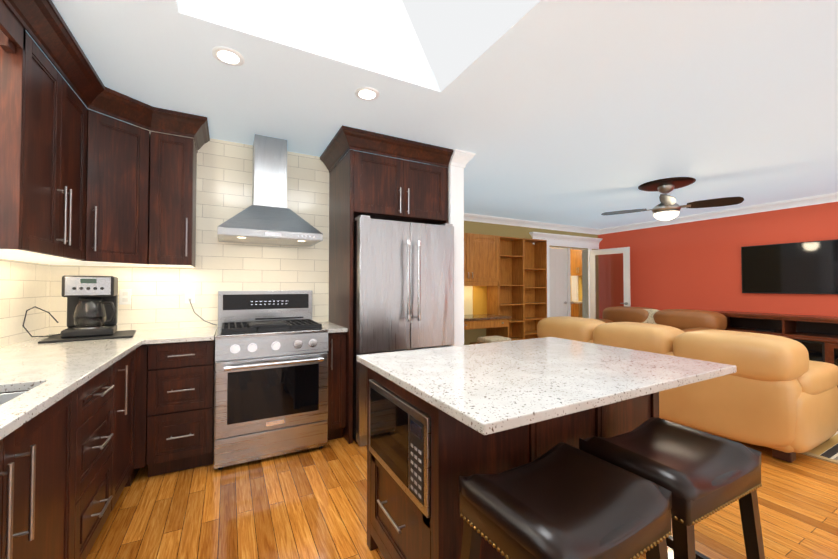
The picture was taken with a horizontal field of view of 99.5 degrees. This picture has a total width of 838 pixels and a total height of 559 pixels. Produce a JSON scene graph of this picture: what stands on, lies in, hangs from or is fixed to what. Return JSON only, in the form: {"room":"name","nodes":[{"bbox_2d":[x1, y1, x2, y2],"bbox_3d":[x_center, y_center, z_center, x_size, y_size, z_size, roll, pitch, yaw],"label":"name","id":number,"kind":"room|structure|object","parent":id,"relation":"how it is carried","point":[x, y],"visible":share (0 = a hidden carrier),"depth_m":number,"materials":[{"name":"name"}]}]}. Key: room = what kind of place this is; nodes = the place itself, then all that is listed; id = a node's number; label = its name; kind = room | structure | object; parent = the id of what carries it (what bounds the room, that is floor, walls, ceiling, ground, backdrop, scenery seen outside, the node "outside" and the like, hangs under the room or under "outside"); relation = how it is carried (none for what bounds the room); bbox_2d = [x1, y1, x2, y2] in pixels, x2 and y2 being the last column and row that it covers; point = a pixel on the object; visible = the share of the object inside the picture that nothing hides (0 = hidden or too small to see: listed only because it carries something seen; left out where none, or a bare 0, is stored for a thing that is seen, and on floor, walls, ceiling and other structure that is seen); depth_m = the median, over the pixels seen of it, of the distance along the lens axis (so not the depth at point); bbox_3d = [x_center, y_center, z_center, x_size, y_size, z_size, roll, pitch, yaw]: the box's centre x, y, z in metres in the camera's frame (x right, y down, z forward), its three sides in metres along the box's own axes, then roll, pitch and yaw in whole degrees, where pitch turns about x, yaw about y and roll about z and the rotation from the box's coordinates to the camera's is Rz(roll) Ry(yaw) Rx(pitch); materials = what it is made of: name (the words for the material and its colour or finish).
{"room":"living room and kitchen","nodes":[
{"label":"living room and kitchen","id":0,"kind":"room"},
{"bbox_2d":[26,0,837,228],"bbox_3d":[1.923,-1.816,2.877,8.600,1.250,10.050,1,-1,-28],"label":"ceiling","id":1,"kind":"structure","parent":0,"point":[584,113],"depth_m":2.20,"materials":[{"name":"white paint"}]},
{"bbox_2d":[212,47,243,65],"bbox_3d":[-1.031,-1.204,1.921,0.155,0.010,0.155,0,-1,17],"label":"recessed light","id":2,"kind":"object","parent":1,"relation":"in","point":[228,56],"depth_m":1.91,"materials":[{"name":"white"}]},
{"bbox_2d":[355,87,378,100],"bbox_3d":[-0.336,-1.197,2.294,0.155,0.010,0.155,0,-1,17],"label":"recessed light","id":3,"kind":"object","parent":1,"relation":"in","point":[363,93],"depth_m":2.28,"materials":[{"name":"white"}]},
{"bbox_2d":[601,177,743,220],"bbox_3d":[3.011,-0.942,4.323,1.043,0.441,1.043,0,-1,-11],"label":"ceiling fan","id":4,"kind":"object","parent":1,"relation":"hanging from","point":[667,208],"visible":1,"depth_m":4.20,"materials":[{"name":"brown wood"}]},
{"bbox_2d":[429,164,448,223],"bbox_3d":[0.182,0.073,3.603,0.128,2.500,0.660,1,-1,-28],"label":"wall","id":5,"kind":"structure","parent":0,"point":[448,189],"depth_m":3.31,"materials":[{"name":"white paint"}]},
{"bbox_2d":[0,259,51,347],"bbox_3d":[-1.141,-0.443,-0.225,0.007,1.615,6.227,1,-1,-28],"label":"tile backsplash","id":6,"kind":"structure","parent":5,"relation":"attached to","point":[24,286],"depth_m":2.19,"materials":[{"name":"beige tile"}]},
{"bbox_2d":[52,125,329,333],"bbox_3d":[-1.730,-0.382,2.987,1.947,1.615,0.007,1,-1,-28],"label":"tile backsplash","id":7,"kind":"structure","parent":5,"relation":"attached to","point":[224,177],"depth_m":3.02,"materials":[{"name":"beige tile"}]},
{"bbox_2d":[119,289,130,304],"bbox_3d":[-2.234,0.132,2.698,0.072,0.117,0.007,1,-1,-28],"label":"electrical outlet plate","id":8,"kind":"object","parent":7,"relation":"attached to","point":[124,296],"depth_m":2.70,"materials":[{"name":"white plastic"}]},
{"bbox_2d":[185,289,194,302],"bbox_3d":[-1.869,0.136,2.894,0.072,0.117,0.007,1,-1,-28],"label":"electrical outlet plate","id":9,"kind":"object","parent":7,"relation":"attached to","point":[189,293],"depth_m":2.89,"materials":[{"name":"white plastic"}]},
{"bbox_2d":[189,299,215,324],"bbox_3d":[-1.774,0.270,2.919,0.200,0.227,0.038,1,-1,-28],"label":"cord","id":10,"kind":"object","parent":7,"relation":"attached to","point":[198,315],"visible":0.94,"depth_m":2.89,"materials":[{"name":"grey plastic"}]},
{"bbox_2d":[217,134,322,246],"bbox_3d":[-1.241,-0.750,2.969,0.758,0.876,0.496,1,-1,-28],"label":"range hood","id":11,"kind":"object","parent":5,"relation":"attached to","point":[267,216],"visible":1,"depth_m":2.91,"materials":[{"name":"silver metal"}]},
{"bbox_2d":[449,149,474,345],"bbox_3d":[0.361,0.069,3.356,0.236,2.499,0.266,1,-1,-28],"label":"trim","id":12,"kind":"structure","parent":5,"relation":"attached to","point":[459,160],"depth_m":3.29,"materials":[{"name":"white paint"}]},
{"bbox_2d":[86,433,837,558],"bbox_3d":[1.923,1.368,2.816,8.600,0.120,10.050,1,-1,-28],"label":"floor","id":13,"kind":"structure","parent":0,"point":[311,503],"depth_m":1.96,"materials":[{"name":"brown wood"}]},
{"bbox_2d":[0,452,71,558],"bbox_3d":[-1.367,0.950,0.814,0.597,0.640,0.820,1,-1,-28],"label":"base cabinet","id":14,"kind":"object","parent":13,"relation":"on","point":[36,491],"depth_m":1.11,"materials":[{"name":"brown wood"}]},
{"bbox_2d":[0,363,115,558],"bbox_3d":[-1.701,0.840,1.439,0.597,0.884,0.627,1,-1,-28],"label":"base cabinet","id":15,"kind":"object","parent":13,"relation":"on","point":[72,463],"depth_m":1.46,"materials":[{"name":"brown wood"}]},
{"bbox_2d":[0,330,155,439],"bbox_3d":[-1.161,0.363,0.481,0.636,0.030,4.918,1,-1,-28],"label":"countertop","id":16,"kind":"structure","parent":15,"relation":"on","point":[47,375],"depth_m":1.47,"materials":[{"name":"stone"}]},
{"bbox_2d":[0,391,26,404],"bbox_3d":[-1.350,0.493,0.832,0.428,0.216,0.768,1,-1,-28],"label":"sink","id":17,"kind":"object","parent":16,"relation":"in","point":[5,397],"depth_m":1.23,"materials":[{"name":"silver metal"}]},
{"bbox_2d":[22,275,135,343],"bbox_3d":[-2.215,0.180,2.347,0.524,0.406,0.382,1,-1,-36],"label":"coffee maker","id":18,"kind":"object","parent":16,"relation":"on","point":[92,307],"visible":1,"depth_m":2.30,"materials":[{"name":"black"}]},
{"bbox_2d":[116,344,147,501],"bbox_3d":[-1.920,0.849,1.905,0.652,0.884,0.520,1,-1,-28],"label":"base cabinet","id":19,"kind":"object","parent":13,"relation":"on","point":[131,370],"depth_m":2.18,"materials":[{"name":"brown wood"}]},
{"bbox_2d":[148,340,214,476],"bbox_3d":[-1.756,0.862,2.604,0.449,0.884,0.598,1,-1,-28],"label":"base cabinet","id":20,"kind":"object","parent":13,"relation":"on","point":[181,375],"depth_m":2.36,"materials":[{"name":"brown wood"}]},
{"bbox_2d":[144,327,216,344],"bbox_3d":[-1.710,0.404,2.616,0.368,0.030,0.637,1,-1,-28],"label":"countertop","id":21,"kind":"structure","parent":20,"relation":"on","point":[177,335],"depth_m":2.44,"materials":[{"name":"stone"}]},
{"bbox_2d":[214,290,328,469],"bbox_3d":[-1.175,0.700,2.818,0.762,1.214,0.772,1,-1,-28],"label":"range","id":22,"kind":"object","parent":13,"relation":"on","point":[271,373],"visible":1,"depth_m":2.56,"materials":[{"name":"silver metal"}]},
{"bbox_2d":[320,125,452,443],"bbox_3d":[-0.320,0.068,3.298,1.031,2.499,0.761,1,-1,-28],"label":"tall cabinet","id":23,"kind":"object","parent":13,"relation":"on","point":[378,186],"visible":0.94,"depth_m":3.04,"materials":[{"name":"brown wood"}]},
{"bbox_2d":[318,321,347,332],"bbox_3d":[-0.797,0.413,3.107,0.164,0.030,0.634,1,-1,-28],"label":"countertop","id":24,"kind":"structure","parent":23,"relation":"on","point":[333,328],"depth_m":2.92,"materials":[{"name":"stone"}]},
{"bbox_2d":[353,215,453,445],"bbox_3d":[-0.238,0.410,3.256,0.878,1.811,0.862,1,-1,-28],"label":"fridge","id":25,"kind":"object","parent":13,"relation":"on","point":[403,286],"visible":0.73,"depth_m":2.89,"materials":[{"name":"silver metal"}]},
{"bbox_2d":[477,335,510,343],"bbox_3d":[1.125,1.110,5.304,0.400,0.490,0.340,1,-1,-28],"label":"stool","id":26,"kind":"object","parent":13,"relation":"on","point":[487,339],"visible":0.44,"depth_m":5.21,"materials":[{"name":"fabric"}]},
{"bbox_2d":[358,361,658,558],"bbox_3d":[0.449,0.846,1.726,1.308,0.884,0.674,1,-1,-28],"label":"kitchen island","id":27,"kind":"object","parent":13,"relation":"on","point":[440,420],"depth_m":1.34,"materials":[{"name":"brown wood"}]},
{"bbox_2d":[357,337,736,436],"bbox_3d":[0.526,0.420,1.630,1.360,0.101,0.990,1,-1,-28],"label":"island countertop","id":28,"kind":"structure","parent":27,"relation":"on","point":[490,389],"depth_m":1.35,"materials":[{"name":"white stone"}]},
{"bbox_2d":[499,236,546,340],"bbox_3d":[1.818,0.318,6.496,1.155,2.120,0.298,1,-1,-28],"label":"bookshelf","id":29,"kind":"object","parent":13,"relation":"on","point":[523,283],"visible":0.56,"depth_m":6.58,"materials":[{"name":"brown wood"}]},
{"bbox_2d":[459,442,671,558],"bbox_3d":[0.413,0.925,1.027,0.528,0.697,0.432,1,-1,-28],"label":"stool","id":30,"kind":"object","parent":13,"relation":"on","point":[560,500],"visible":1,"depth_m":0.96,"materials":[{"name":"black leather"}]},
{"bbox_2d":[570,249,581,317],"bbox_3d":[3.584,0.310,8.177,0.620,2.200,0.670,1,-1,-28],"label":"tall cabinet","id":31,"kind":"object","parent":13,"relation":"on","point":[576,271],"visible":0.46,"depth_m":8.13,"materials":[{"name":"brown wood"}]},
{"bbox_2d":[579,417,764,558],"bbox_3d":[0.896,0.930,1.280,0.521,0.697,0.423,1,-1,-28],"label":"stool","id":32,"kind":"object","parent":13,"relation":"on","point":[700,475],"visible":0.79,"depth_m":1.20,"materials":[{"name":"black leather"}]},
{"bbox_2d":[714,311,837,386],"bbox_3d":[5.191,0.924,4.975,0.472,0.850,1.750,1,-1,-28],"label":"tv console","id":33,"kind":"object","parent":13,"relation":"on","point":[816,336],"visible":0.29,"depth_m":4.89,"materials":[{"name":"brown wood"}]},
{"bbox_2d":[800,431,837,463],"bbox_3d":[3.760,1.315,3.519,2.400,0.012,5.150,1,-1,-28],"label":"rug","id":34,"kind":"object","parent":13,"relation":"on","point":[827,450],"depth_m":2.67,"materials":[{"name":"beige fabric"}]},
{"bbox_2d":[597,306,726,331],"bbox_3d":[3.804,0.918,5.877,1.040,0.872,1.890,1,-1,-28],"label":"loveseat","id":35,"kind":"object","parent":34,"relation":"on","point":[686,320],"visible":0.21,"depth_m":5.62,"materials":[{"name":"leather"}]},
{"bbox_2d":[537,316,837,462],"bbox_3d":[2.424,0.875,3.668,1.040,0.872,2.400,1,-1,-28],"label":"sofa","id":36,"kind":"object","parent":34,"relation":"on","point":[778,395],"visible":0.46,"depth_m":2.68,"materials":[{"name":"leather"}]},
{"bbox_2d":[464,313,507,320],"bbox_3d":[0.822,0.622,5.785,1.255,0.035,0.598,1,-1,-28],"label":"countertop","id":37,"kind":"structure","parent":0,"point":[467,316],"depth_m":5.76,"materials":[{"name":"brown wood"}]},
{"bbox_2d":[464,221,597,344],"bbox_3d":[1.740,0.132,6.714,5.560,2.500,0.150,1,-1,-28],"label":"wall","id":38,"kind":"structure","parent":0,"point":[472,335],"depth_m":6.59,"materials":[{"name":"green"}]},
{"bbox_2d":[464,233,498,280],"bbox_3d":[0.748,-0.358,5.917,1.230,0.790,0.328,1,-1,-28],"label":"upper cabinet","id":39,"kind":"object","parent":38,"relation":"attached to","point":[481,251],"depth_m":5.89,"materials":[{"name":"brown wood"}]},
{"bbox_2d":[464,213,598,234],"bbox_3d":[1.621,-1.066,6.535,5.160,0.110,0.095,1,-1,-28],"label":"crown molding","id":40,"kind":"structure","parent":38,"relation":"attached to","point":[467,217],"depth_m":6.77,"materials":[{"name":"white wood"}]},
{"bbox_2d":[549,248,573,316],"bbox_3d":[2.895,0.369,7.296,0.723,2.048,0.168,1,-1,-28],"label":"door","id":41,"kind":"structure","parent":38,"relation":"in","point":[561,302],"depth_m":7.32,"materials":[{"name":"white wood"}]},
{"bbox_2d":[529,232,601,317],"bbox_3d":[3.032,0.247,7.347,2.082,2.295,0.252,1,-1,-28],"label":"door frame","id":42,"kind":"structure","parent":38,"relation":"attached to","point":[565,241],"depth_m":7.46,"materials":[{"name":"white wood"}]},
{"bbox_2d":[589,247,630,318],"bbox_3d":[3.948,0.372,7.330,0.195,2.020,0.800,1,-1,-28],"label":"door","id":43,"kind":"structure","parent":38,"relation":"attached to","point":[610,277],"depth_m":7.33,"materials":[{"name":"white"}]},
{"bbox_2d":[598,202,837,316],"bbox_3d":[5.989,0.084,4.199,0.150,2.500,8.600,1,-1,-28],"label":"wall","id":44,"kind":"structure","parent":0,"point":[695,265],"depth_m":5.94,"materials":[{"name":"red paint"}]},
{"bbox_2d":[599,192,837,234],"bbox_3d":[5.880,-1.112,4.164,0.095,0.110,8.300,1,-1,-28],"label":"crown molding","id":45,"kind":"structure","parent":44,"relation":"attached to","point":[804,201],"depth_m":5.69,"materials":[{"name":"white wood"}]},
{"bbox_2d":[741,239,837,293],"bbox_3d":[5.422,-0.162,5.040,0.034,0.735,1.310,1,-1,-28],"label":"wall-mounted tv","id":46,"kind":"object","parent":44,"relation":"attached to","point":[810,267],"visible":1,"depth_m":5.11,"materials":[{"name":"black"}]},
{"bbox_3d":[-1.087,-0.005,-0.493,0.142,2.500,7.020,1,-1,-28],"label":"wall","id":47,"kind":"structure","parent":0,"visible":0},
{"bbox_2d":[0,20,59,259],"bbox_3d":[-1.948,-0.599,1.640,0.328,0.950,0.442,1,-1,-28],"label":"upper cabinet","id":48,"kind":"object","parent":47,"relation":"attached to","point":[29,82],"depth_m":1.56,"materials":[{"name":"brown wood"}]},
{"bbox_2d":[16,68,95,263],"bbox_3d":[-2.091,-0.593,1.959,0.377,0.950,0.495,1,-1,-28],"label":"upper cabinet","id":49,"kind":"object","parent":47,"relation":"attached to","point":[81,183],"depth_m":2.07,"materials":[{"name":"brown wood"}]},
{"bbox_2d":[49,76,159,266],"bbox_3d":[-2.170,-0.654,2.410,0.662,1.089,0.599,1,-1,-28],"label":"upper cabinet","id":50,"kind":"object","parent":47,"relation":"attached to","point":[127,155],"depth_m":2.39,"materials":[{"name":"brown wood"}]},
{"bbox_2d":[160,108,199,267],"bbox_3d":[-1.894,-0.649,2.691,0.321,1.089,0.365,1,-1,-28],"label":"upper cabinet","id":51,"kind":"object","parent":47,"relation":"attached to","point":[178,154],"depth_m":2.60,"materials":[{"name":"brown wood"}]}
]}

